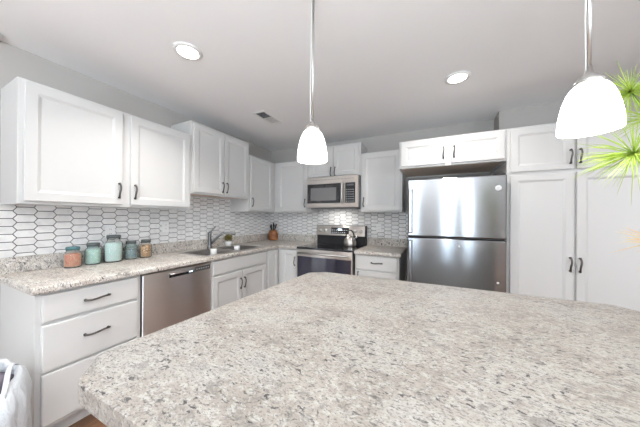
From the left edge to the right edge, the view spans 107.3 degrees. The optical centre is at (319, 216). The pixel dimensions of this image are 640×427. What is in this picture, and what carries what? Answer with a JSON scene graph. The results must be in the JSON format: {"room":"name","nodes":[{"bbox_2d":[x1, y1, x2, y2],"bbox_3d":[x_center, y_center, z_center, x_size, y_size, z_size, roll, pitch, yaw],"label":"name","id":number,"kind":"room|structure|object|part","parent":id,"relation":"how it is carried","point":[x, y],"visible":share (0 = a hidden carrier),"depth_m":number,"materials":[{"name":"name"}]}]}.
{"room":"kitchen","nodes":[
{"label":"kitchen","id":0,"kind":"room"},
{"bbox_2d":[68,414,106,426],"bbox_3d":[0.570,1.369,-0.499,6.900,0.120,7.300,0,0,26],"label":"floor","id":1,"kind":"structure","parent":0,"point":[90,420],"depth_m":1.48,"materials":[{"name":"brown wood"}]},
{"bbox_2d":[0,358,32,426],"bbox_3d":[-1.563,1.000,1.100,0.285,0.594,0.283,0,0,26],"label":"plastic bag","id":2,"kind":"object","parent":1,"relation":"on","point":[15,379],"visible":1,"depth_m":1.13,"materials":[{"name":"grey plastic"}]},
{"bbox_2d":[0,275,139,426],"bbox_3d":[-1.693,0.862,1.631,0.663,0.873,0.512,0,0,26],"label":"base cabinet","id":3,"kind":"object","parent":1,"relation":"on","point":[57,336],"visible":0.71,"depth_m":1.41,"materials":[{"name":"white paint"}]},
{"bbox_3d":[-1.434,1.026,1.504,0.020,0.287,0.466,0,0,26],"label":"drawer","id":4,"kind":"part","parent":3,"relation":"part of","materials":[{"name":"white paint"}]},
{"bbox_3d":[-1.432,0.739,1.505,0.020,0.258,0.466,0,0,26],"label":"drawer","id":5,"kind":"part","parent":3,"relation":"part of","materials":[{"name":"white paint"}]},
{"bbox_3d":[-1.430,0.516,1.505,0.020,0.152,0.466,0,0,26],"label":"drawer","id":6,"kind":"part","parent":3,"relation":"part of","materials":[{"name":"white paint"}]},
{"bbox_3d":[-1.409,0.728,1.493,0.033,0.019,0.133,0,0,26],"label":"handle","id":7,"kind":"part","parent":3,"relation":"part of","materials":[{"name":"grey metal"}]},
{"bbox_3d":[-1.407,0.515,1.494,0.033,0.019,0.133,0,0,26],"label":"handle","id":8,"kind":"part","parent":3,"relation":"part of","materials":[{"name":"grey metal"}]},
{"bbox_2d":[140,262,210,337],"bbox_3d":[-1.448,0.865,2.132,0.626,0.872,0.598,0,0,26],"label":"dishwasher","id":9,"kind":"object","parent":1,"relation":"on","point":[169,297],"visible":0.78,"depth_m":1.94,"materials":[{"name":"silver metal"}]},
{"bbox_3d":[-1.168,0.473,2.009,0.020,0.014,0.212,0,0,26],"label":"handle","id":10,"kind":"part","parent":9,"relation":"part of","materials":[{"name":"silver metal"}]},
{"bbox_3d":[-1.091,0.479,2.190,0.001,0.040,0.155,0,0,26],"label":"control panel","id":11,"kind":"part","parent":9,"relation":"part of","materials":[{"name":"grey metal"}]},
{"bbox_2d":[209,251,265,310],"bbox_3d":[-1.133,0.869,2.785,0.663,0.873,0.842,0,0,26],"label":"base cabinet","id":12,"kind":"object","parent":1,"relation":"on","point":[235,278],"visible":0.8,"depth_m":2.57,"materials":[{"name":"white paint"}]},
{"bbox_2d":[0,233,316,295],"bbox_3d":[-1.060,0.358,2.603,0.947,0.147,2.852,0,0,26],"label":"countertop","id":13,"kind":"structure","parent":12,"relation":"on","point":[33,275],"depth_m":1.76,"materials":[{"name":"stone"}]},
{"bbox_2d":[63,246,81,267],"bbox_3d":[-1.861,0.306,1.772,0.096,0.154,0.096,0,0,-19],"label":"glass jar","id":14,"kind":"object","parent":13,"relation":"on","point":[72,258],"visible":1,"depth_m":1.74,"materials":[{"name":"orange glass"}]},
{"bbox_3d":[-1.861,0.240,1.773,0.079,0.022,0.079,0,0,26],"label":"lid","id":15,"kind":"part","parent":14,"relation":"part of","materials":[{"name":"teal metal"}]},
{"bbox_2d":[84,242,101,264],"bbox_3d":[-1.823,0.298,1.891,0.096,0.170,0.096,0,0,-19],"label":"glass jar","id":16,"kind":"object","parent":13,"relation":"on","point":[93,252],"visible":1,"depth_m":1.86,"materials":[{"name":"teal glass"}]},
{"bbox_3d":[-1.822,0.224,1.892,0.079,0.022,0.079,0,0,26],"label":"lid","id":17,"kind":"part","parent":16,"relation":"part of","materials":[{"name":"grey metal"}]},
{"bbox_2d":[104,235,122,262],"bbox_3d":[-1.754,0.271,2.001,0.120,0.226,0.120,0,0,-19],"label":"glass jar","id":18,"kind":"object","parent":13,"relation":"on","point":[113,247],"visible":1,"depth_m":1.96,"materials":[{"name":"teal"}]},
{"bbox_3d":[-1.753,0.169,2.001,0.096,0.022,0.096,0,0,26],"label":"lid","id":19,"kind":"part","parent":18,"relation":"part of","materials":[{"name":"grey metal"}]},
{"bbox_2d":[124,240,137,259],"bbox_3d":[-1.710,0.303,2.130,0.089,0.164,0.089,0,0,-19],"label":"glass jar","id":20,"kind":"object","parent":13,"relation":"on","point":[131,249],"visible":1,"depth_m":2.10,"materials":[{"name":"teal glass"}]},
{"bbox_2d":[140,239,151,257],"bbox_3d":[-1.647,0.302,2.226,0.093,0.166,0.093,0,0,-19],"label":"glass jar","id":21,"kind":"object","parent":13,"relation":"on","point":[146,246],"visible":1,"depth_m":2.19,"materials":[{"name":"brown glass"}]},
{"bbox_2d":[173,244,262,256],"bbox_3d":[-1.137,0.480,2.769,0.532,0.186,0.856,0,0,26],"label":"sink","id":22,"kind":"object","parent":13,"relation":"in","point":[225,249],"visible":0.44,"depth_m":2.74,"materials":[{"name":"silver metal"}]},
{"bbox_3d":[-1.202,0.481,2.567,0.372,0.183,0.370,0,0,26],"label":"bowl","id":23,"kind":"part","parent":22,"relation":"part of","materials":[{"name":"silver metal"}]},
{"bbox_2d":[210,249,216,254],"bbox_3d":[-1.152,0.463,2.549,0.072,0.214,0.072,0,0,26],"label":"cup","id":24,"kind":"object","parent":22,"relation":"in","point":[212,251],"visible":0.42,"depth_m":2.52,"materials":[{"name":"white ceramic"}]},
{"bbox_2d":[224,234,232,245],"bbox_3d":[-1.222,0.311,3.145,0.112,0.152,0.112,0,0,26],"label":"potted plant","id":25,"kind":"object","parent":22,"relation":"on","point":[227,237],"visible":0.99,"depth_m":3.12,"materials":[{"name":"green plant"}]},
{"bbox_3d":[-1.223,0.361,3.145,0.084,0.052,0.083,0,0,26],"label":"pot","id":26,"kind":"part","parent":25,"relation":"part of","materials":[{"name":"white ceramic"}]},
{"bbox_3d":[-1.018,0.483,2.945,0.372,0.183,0.370,0,0,26],"label":"bowl","id":27,"kind":"part","parent":22,"relation":"part of","materials":[{"name":"silver metal"}]},
{"bbox_2d":[207,226,235,247],"bbox_3d":[-1.210,0.253,2.897,0.329,0.267,0.059,0,0,-18],"label":"faucet","id":28,"kind":"object","parent":13,"relation":"on","point":[210,242],"visible":0.99,"depth_m":2.86,"materials":[{"name":"silver metal"}]},
{"bbox_3d":[-1.187,0.265,2.893,0.288,0.151,0.038,0,0,-18],"label":"spout","id":29,"kind":"part","parent":28,"relation":"part of","materials":[{"name":"silver metal"}]},
{"bbox_2d":[268,230,277,239],"bbox_3d":[-0.782,0.311,3.915,0.179,0.169,0.144,0,0,26],"label":"utensil holder","id":30,"kind":"object","parent":13,"relation":"on","point":[272,235],"visible":0.89,"depth_m":3.86,"materials":[{"name":"brown wood"}]},
{"bbox_3d":[-0.966,0.890,2.467,0.020,0.570,0.380,0,0,26],"label":"door","id":31,"kind":"part","parent":12,"relation":"part of","materials":[{"name":"white paint"}]},
{"bbox_3d":[-0.789,0.893,2.831,0.020,0.570,0.410,0,0,26],"label":"door","id":32,"kind":"part","parent":12,"relation":"part of","materials":[{"name":"white paint"}]},
{"bbox_2d":[266,248,277,288],"bbox_3d":[-0.773,0.873,3.562,0.630,0.873,0.868,0,0,26],"label":"base cabinet","id":33,"kind":"object","parent":1,"relation":"on","point":[271,255],"visible":0.22,"depth_m":3.13,"materials":[{"name":"white paint"}]},
{"bbox_2d":[278,248,296,283],"bbox_3d":[-0.310,0.876,3.453,0.334,0.873,0.663,0,0,26],"label":"base cabinet","id":34,"kind":"object","parent":1,"relation":"on","point":[287,258],"visible":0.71,"depth_m":3.20,"materials":[{"name":"white paint"}]},
{"bbox_2d":[297,225,366,276],"bbox_3d":[0.167,0.723,3.172,0.760,1.185,0.712,0,0,26],"label":"electric range","id":35,"kind":"object","parent":1,"relation":"on","point":[329,254],"visible":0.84,"depth_m":2.99,"materials":[{"name":"silver metal"}]},
{"bbox_3d":[0.025,0.469,2.876,0.698,0.024,0.051,0,0,26],"label":"door handle","id":36,"kind":"part","parent":35,"relation":"part of","materials":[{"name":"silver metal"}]},
{"bbox_3d":[0.033,0.779,2.896,0.728,0.530,0.003,0,0,26],"label":"door glass","id":37,"kind":"part","parent":35,"relation":"part of","materials":[{"name":"grey glass"}]},
{"bbox_3d":[0.041,0.767,2.913,0.752,0.693,0.036,0,0,26],"label":"oven door","id":38,"kind":"part","parent":35,"relation":"part of","materials":[{"name":"silver metal"}]},
{"bbox_2d":[297,243,364,251],"bbox_3d":[0.158,0.408,3.149,0.760,0.024,0.555,0,0,26],"label":"cooktop","id":39,"kind":"object","parent":35,"relation":"in","point":[313,247],"depth_m":3.00,"materials":[{"name":"black glass"}]},
{"bbox_3d":[0.288,0.210,3.424,0.280,0.090,0.001,0,-7,26],"label":"display panel","id":40,"kind":"part","parent":35,"relation":"part of","materials":[{"name":"black glass"}]},
{"bbox_3d":[0.290,0.209,3.425,0.740,0.145,0.003,0,-7,26],"label":"control panel","id":41,"kind":"part","parent":35,"relation":"part of","materials":[{"name":"silver metal"}]},
{"bbox_2d":[344,230,357,245],"bbox_3d":[0.413,0.287,3.161,0.184,0.218,0.165,0,0,7],"label":"kettle","id":42,"kind":"object","parent":35,"relation":"on","point":[349,240],"visible":1,"depth_m":3.10,"materials":[{"name":"silver metal"}]},
{"bbox_2d":[78,272,639,426],"bbox_3d":[0.389,0.854,0.809,1.712,0.914,1.306,0,0,26],"label":"kitchen island","id":43,"kind":"object","parent":1,"relation":"on","point":[315,349],"visible":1,"depth_m":0.64,"materials":[{"name":"stone"}]},
{"bbox_2d":[574,60,639,251],"bbox_3d":[1.153,-0.081,0.769,0.360,0.966,0.446,0,0,-27],"label":"plant","id":44,"kind":"object","parent":43,"relation":"on","point":[630,90],"visible":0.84,"depth_m":0.84,"materials":[{"name":"green plant"}]},
{"bbox_2d":[355,253,404,280],"bbox_3d":[0.760,0.882,2.933,0.502,0.873,0.663,0,0,26],"label":"base cabinet","id":45,"kind":"object","parent":1,"relation":"on","point":[385,267],"visible":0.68,"depth_m":2.67,"materials":[{"name":"white paint"}]},
{"bbox_3d":[0.636,0.537,2.674,0.462,0.160,0.020,0,0,26],"label":"drawer","id":46,"kind":"part","parent":45,"relation":"part of","materials":[{"name":"white paint"}]},
{"bbox_3d":[0.633,0.912,2.673,0.462,0.550,0.020,0,0,26],"label":"door","id":47,"kind":"part","parent":45,"relation":"part of","materials":[{"name":"white paint"}]},
{"bbox_2d":[354,237,406,256],"bbox_3d":[0.776,0.372,2.937,0.528,0.147,0.648,0,0,26],"label":"countertop","id":48,"kind":"structure","parent":45,"relation":"on","point":[390,247],"depth_m":3.05,"materials":[{"name":"stone"}]},
{"bbox_2d":[407,173,506,292],"bbox_3d":[1.407,0.472,2.533,0.815,1.702,0.763,0,0,26],"label":"refrigerator","id":49,"kind":"object","parent":1,"relation":"on","point":[457,235],"visible":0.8,"depth_m":2.20,"materials":[{"name":"silver metal"}]},
{"bbox_3d":[0.907,0.504,2.371,0.037,0.530,0.036,0,0,26],"label":"door handle","id":50,"kind":"part","parent":49,"relation":"part of","materials":[{"name":"silver metal"}]},
{"bbox_3d":[0.911,-0.056,2.372,0.037,0.450,0.036,0,0,26],"label":"door handle","id":51,"kind":"part","parent":49,"relation":"part of","materials":[{"name":"silver metal"}]},
{"bbox_3d":[1.269,0.721,2.252,0.815,1.011,0.067,0,0,26],"label":"fridge door","id":52,"kind":"part","parent":49,"relation":"part of","materials":[{"name":"silver metal"}]},
{"bbox_3d":[1.275,-0.084,2.253,0.815,0.570,0.067,0,0,26],"label":"freezer door","id":53,"kind":"part","parent":49,"relation":"part of","materials":[{"name":"silver metal"}]},
{"bbox_2d":[491,112,639,310],"bbox_3d":[2.228,0.268,2.205,0.905,2.119,0.698,0,0,26],"label":"pantry cabinet","id":54,"kind":"object","parent":1,"relation":"on","point":[562,241],"visible":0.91,"depth_m":1.94,"materials":[{"name":"white paint"}]},
{"bbox_3d":[1.894,0.417,2.025,0.418,1.565,0.020,0,0,26],"label":"door","id":55,"kind":"part","parent":54,"relation":"part of","materials":[{"name":"white paint"}]},
{"bbox_3d":[1.901,-0.583,2.028,0.418,0.380,0.020,0,0,26],"label":"door","id":56,"kind":"part","parent":54,"relation":"part of","materials":[{"name":"white paint"}]},
{"bbox_3d":[2.049,0.396,1.921,0.018,0.125,0.033,0,0,26],"label":"handle","id":57,"kind":"part","parent":54,"relation":"part of","materials":[{"name":"grey metal"}]},
{"bbox_3d":[2.056,-0.492,1.923,0.018,0.125,0.033,0,0,26],"label":"handle","id":58,"kind":"part","parent":54,"relation":"part of","materials":[{"name":"grey metal"}]},
{"bbox_3d":[2.102,0.396,1.896,0.018,0.125,0.033,0,0,26],"label":"handle","id":59,"kind":"part","parent":54,"relation":"part of","materials":[{"name":"grey metal"}]},
{"bbox_3d":[2.108,-0.492,1.898,0.018,0.125,0.033,0,0,26],"label":"handle","id":60,"kind":"part","parent":54,"relation":"part of","materials":[{"name":"grey metal"}]},
{"bbox_3d":[2.289,0.420,1.833,0.428,1.565,0.020,0,0,26],"label":"door","id":61,"kind":"part","parent":54,"relation":"part of","materials":[{"name":"white paint"}]},
{"bbox_3d":[2.296,-0.581,1.836,0.428,0.380,0.020,0,0,26],"label":"door","id":62,"kind":"part","parent":54,"relation":"part of","materials":[{"name":"white paint"}]},
{"bbox_2d":[0,41,270,161],"bbox_3d":[-2.443,0.069,0.972,0.120,2.445,7.000,0,0,26],"label":"wall","id":63,"kind":"structure","parent":0,"point":[15,62],"depth_m":1.88,"materials":[{"name":"grey paint"}]},
{"bbox_2d":[0,76,190,209],"bbox_3d":[-1.684,-0.454,1.960,0.377,0.760,1.108,0,0,26],"label":"upper cabinet","id":64,"kind":"object","parent":63,"relation":"attached to","point":[59,148],"visible":1,"depth_m":1.66,"materials":[{"name":"white paint"}]},
{"bbox_3d":[-1.676,-0.455,1.642,0.020,0.720,0.496,0,0,26],"label":"door","id":65,"kind":"part","parent":64,"relation":"part of","materials":[{"name":"white paint"}]},
{"bbox_3d":[-1.556,-0.200,1.833,0.033,0.125,0.018,0,0,26],"label":"handle","id":66,"kind":"part","parent":64,"relation":"part of","materials":[{"name":"grey metal"}]},
{"bbox_3d":[-1.509,-0.200,1.930,0.033,0.125,0.018,0,0,26],"label":"handle","id":67,"kind":"part","parent":64,"relation":"part of","materials":[{"name":"grey metal"}]},
{"bbox_3d":[-1.432,-0.452,2.145,0.020,0.720,0.510,0,0,26],"label":"door","id":68,"kind":"part","parent":64,"relation":"part of","materials":[{"name":"white paint"}]},
{"bbox_2d":[0,196,270,257],"bbox_3d":[-1.525,0.019,2.716,0.008,0.524,3.040,0,0,26],"label":"tile backsplash","id":69,"kind":"structure","parent":63,"relation":"attached to","point":[25,230],"depth_m":2.06,"materials":[{"name":"tile"}]},
{"bbox_2d":[105,225,114,237],"bbox_3d":[-1.835,0.133,2.059,0.009,0.116,0.070,0,0,26],"label":"wall outlet","id":70,"kind":"object","parent":69,"relation":"attached to","point":[109,229],"visible":0.83,"depth_m":2.05,"materials":[{"name":"white plastic"}]},
{"bbox_2d":[108,228,112,234],"bbox_3d":[-1.832,0.133,2.058,0.003,0.068,0.034,0,0,26],"label":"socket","id":71,"kind":"object","parent":70,"relation":"attached to","point":[110,230],"depth_m":2.06,"materials":[{"name":"white plastic"}]},
{"bbox_2d":[162,221,168,231],"bbox_3d":[-1.629,0.111,2.482,0.009,0.116,0.070,0,0,26],"label":"wall outlet","id":72,"kind":"object","parent":69,"relation":"attached to","point":[165,224],"visible":1,"depth_m":2.48,"materials":[{"name":"white plastic"}]},
{"bbox_2d":[171,120,248,199],"bbox_3d":[-1.259,-0.605,2.834,0.377,0.749,0.833,0,0,26],"label":"upper cabinet","id":73,"kind":"object","parent":63,"relation":"attached to","point":[219,165],"visible":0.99,"depth_m":2.68,"materials":[{"name":"white paint"}]},
{"bbox_3d":[-1.214,-0.605,2.592,0.020,0.708,0.388,0,0,26],"label":"door","id":74,"kind":"part","parent":73,"relation":"part of","materials":[{"name":"white paint"}]},
{"bbox_3d":[-1.290,-0.251,2.847,0.297,0.016,0.801,0,0,26],"label":"panel","id":75,"kind":"part","parent":73,"relation":"part of","materials":[{"name":"white wood"}]},
{"bbox_3d":[-1.040,-0.603,2.949,0.020,0.708,0.388,0,0,26],"label":"door","id":76,"kind":"part","parent":73,"relation":"part of","materials":[{"name":"white paint"}]},
{"bbox_2d":[231,155,280,212],"bbox_3d":[-0.883,-0.444,3.610,0.377,0.760,0.890,0,0,26],"label":"upper cabinet","id":77,"kind":"object","parent":63,"relation":"attached to","point":[261,186],"visible":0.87,"depth_m":3.33,"materials":[{"name":"white paint"}]},
{"bbox_3d":[-0.834,-0.444,3.377,0.020,0.720,0.470,0,0,26],"label":"door","id":78,"kind":"part","parent":77,"relation":"part of","materials":[{"name":"white paint"}]},
{"bbox_3d":[-0.770,-0.444,3.554,0.019,0.760,0.890,0,0,26],"label":"frame","id":79,"kind":"part","parent":77,"relation":"part of","materials":[{"name":"white paint"}]},
{"bbox_2d":[0,0,639,150],"bbox_3d":[0.588,-1.195,-0.493,6.900,0.120,7.300,0,0,26],"label":"ceiling","id":80,"kind":"structure","parent":0,"point":[381,67],"depth_m":1.64,"materials":[{"name":"white paint"}]},
{"bbox_2d":[172,41,202,60],"bbox_3d":[-0.913,-1.135,1.627,0.186,0.012,0.186,0,0,26],"label":"recessed light","id":81,"kind":"object","parent":80,"relation":"in","point":[185,50],"visible":1,"depth_m":1.62,"materials":[{"name":"white paint"}]},
{"bbox_2d":[252,110,281,124],"bbox_3d":[-0.598,-1.132,2.709,0.160,0.008,0.344,0,0,26],"label":"ceiling vent","id":82,"kind":"object","parent":80,"relation":"in","point":[264,115],"visible":1,"depth_m":2.69,"materials":[{"name":"white metal"}]},
{"bbox_2d":[297,0,326,163],"bbox_3d":[-0.035,-0.703,1.151,0.147,0.864,0.147,0,0,26],"label":"pendant light","id":83,"kind":"object","parent":80,"relation":"hanging from","point":[312,146],"visible":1,"depth_m":1.12,"materials":[{"name":"white glass"}]},
{"bbox_3d":[-0.045,-0.788,1.151,0.007,0.655,0.004,0,0,-4],"label":"cord","id":84,"kind":"part","parent":83,"relation":"part of","materials":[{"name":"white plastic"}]},
{"bbox_3d":[-0.037,-0.346,1.151,0.147,0.149,0.147,0,0,26],"label":"lamp shade","id":85,"kind":"part","parent":83,"relation":"part of","materials":[{"name":"white glass"}]},
{"bbox_3d":[-0.034,-0.795,1.152,0.011,0.641,0.012,0,0,26],"label":"rod","id":86,"kind":"part","parent":83,"relation":"part of","materials":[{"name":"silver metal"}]},
{"bbox_2d":[445,70,470,84],"bbox_3d":[1.114,-1.120,1.907,0.186,0.012,0.186,0,0,26],"label":"recessed light","id":87,"kind":"object","parent":80,"relation":"in","point":[457,77],"visible":1,"depth_m":1.90,"materials":[{"name":"white paint"}]},
{"bbox_2d":[556,0,625,138],"bbox_3d":[0.857,-0.701,0.750,0.147,0.858,0.147,0,0,26],"label":"pendant light","id":88,"kind":"object","parent":80,"relation":"hanging from","point":[594,105],"visible":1,"depth_m":0.72,"materials":[{"name":"white glass"}]},
{"bbox_3d":[0.847,-0.786,0.750,0.007,0.649,0.004,0,0,-4],"label":"cord","id":89,"kind":"part","parent":88,"relation":"part of","materials":[{"name":"white plastic"}]},
{"bbox_3d":[0.858,-0.793,0.750,0.011,0.635,0.012,0,0,26],"label":"rod","id":90,"kind":"part","parent":88,"relation":"part of","materials":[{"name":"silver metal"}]},
{"bbox_3d":[0.855,-0.346,0.749,0.147,0.149,0.147,0,0,26],"label":"lamp shade","id":91,"kind":"part","parent":88,"relation":"part of","materials":[{"name":"white glass"}]},
{"bbox_2d":[271,119,493,280],"bbox_3d":[2.134,0.106,2.706,6.840,2.445,0.120,0,0,26],"label":"wall","id":92,"kind":"structure","parent":0,"point":[387,142],"depth_m":3.12,"materials":[{"name":"grey paint"}]},
{"bbox_2d":[275,161,318,212],"bbox_3d":[-0.374,-0.441,3.651,0.606,0.760,0.377,0,0,26],"label":"upper cabinet","id":93,"kind":"object","parent":92,"relation":"attached to","point":[290,177],"visible":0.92,"depth_m":3.52,"materials":[{"name":"white paint"}]},
{"bbox_3d":[-0.415,-0.441,3.508,0.512,0.720,0.020,0,0,26],"label":"door","id":94,"kind":"part","parent":93,"relation":"part of","materials":[{"name":"white paint"}]},
{"bbox_2d":[309,142,366,177],"bbox_3d":[0.247,-0.750,3.351,0.764,0.435,0.377,0,0,26],"label":"upper cabinet","id":95,"kind":"object","parent":92,"relation":"attached to","point":[345,159],"visible":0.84,"depth_m":3.17,"materials":[{"name":"white paint"}]},
{"bbox_3d":[0.019,-0.751,3.299,0.356,0.394,0.020,0,0,26],"label":"door","id":96,"kind":"part","parent":95,"relation":"part of","materials":[{"name":"white paint"}]},
{"bbox_2d":[306,175,360,208],"bbox_3d":[0.224,-0.318,3.309,0.757,0.428,0.452,0,0,26],"label":"microwave","id":97,"kind":"object","parent":95,"relation":"attached to","point":[334,192],"visible":1,"depth_m":3.13,"materials":[{"name":"silver metal"}]},
{"bbox_3d":[0.046,-0.309,3.197,0.495,0.263,0.004,0,0,26],"label":"door","id":98,"kind":"part","parent":97,"relation":"part of","materials":[{"name":"black glass"}]},
{"bbox_3d":[0.286,-0.309,3.055,0.025,0.282,0.050,0,0,26],"label":"handle","id":99,"kind":"part","parent":97,"relation":"part of","materials":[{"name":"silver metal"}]},
{"bbox_3d":[0.346,-0.750,3.140,0.356,0.394,0.020,0,0,26],"label":"door","id":100,"kind":"part","parent":95,"relation":"part of","materials":[{"name":"white paint"}]},
{"bbox_2d":[270,209,407,241],"bbox_3d":[0.154,0.141,3.596,2.259,0.550,0.008,0,0,26],"label":"tile backsplash","id":101,"kind":"structure","parent":92,"relation":"attached to","point":[394,225],"depth_m":3.49,"materials":[{"name":"tile"}]},
{"bbox_2d":[376,224,380,231],"bbox_3d":[0.815,0.160,3.265,0.070,0.116,0.009,0,0,26],"label":"wall outlet","id":102,"kind":"object","parent":101,"relation":"attached to","point":[378,226],"visible":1,"depth_m":3.26,"materials":[{"name":"white plastic"}]},
{"bbox_2d":[361,149,404,212],"bbox_3d":[0.821,-0.433,3.071,0.514,0.760,0.377,0,0,26],"label":"upper cabinet","id":103,"kind":"object","parent":92,"relation":"attached to","point":[382,181],"visible":0.91,"depth_m":2.94,"materials":[{"name":"white paint"}]},
{"bbox_2d":[399,129,506,177],"bbox_3d":[1.407,-0.651,2.609,0.934,0.290,0.698,0,0,26],"label":"upper cabinet","id":104,"kind":"object","parent":92,"relation":"attached to","point":[480,152],"visible":1,"depth_m":2.36,"materials":[{"name":"white paint"}]},
{"bbox_3d":[1.061,-0.655,2.436,0.424,0.253,0.020,0,0,26],"label":"door","id":105,"kind":"part","parent":104,"relation":"part of","materials":[{"name":"white paint"}]},
{"bbox_3d":[1.419,-0.526,2.638,0.902,0.016,0.618,0,0,26],"label":"panel","id":106,"kind":"part","parent":104,"relation":"part of","materials":[{"name":"grey wood"}]},
{"bbox_3d":[1.486,-0.652,2.230,0.424,0.253,0.020,0,0,26],"label":"door","id":107,"kind":"part","parent":104,"relation":"part of","materials":[{"name":"white paint"}]},
{"bbox_2d":[494,93,639,129],"bbox_3d":[3.492,-0.912,1.856,3.425,0.395,0.235,0,0,26],"label":"wall","id":108,"kind":"structure","parent":0,"point":[548,113],"depth_m":2.38,"materials":[{"name":"grey paint"}]}
]}

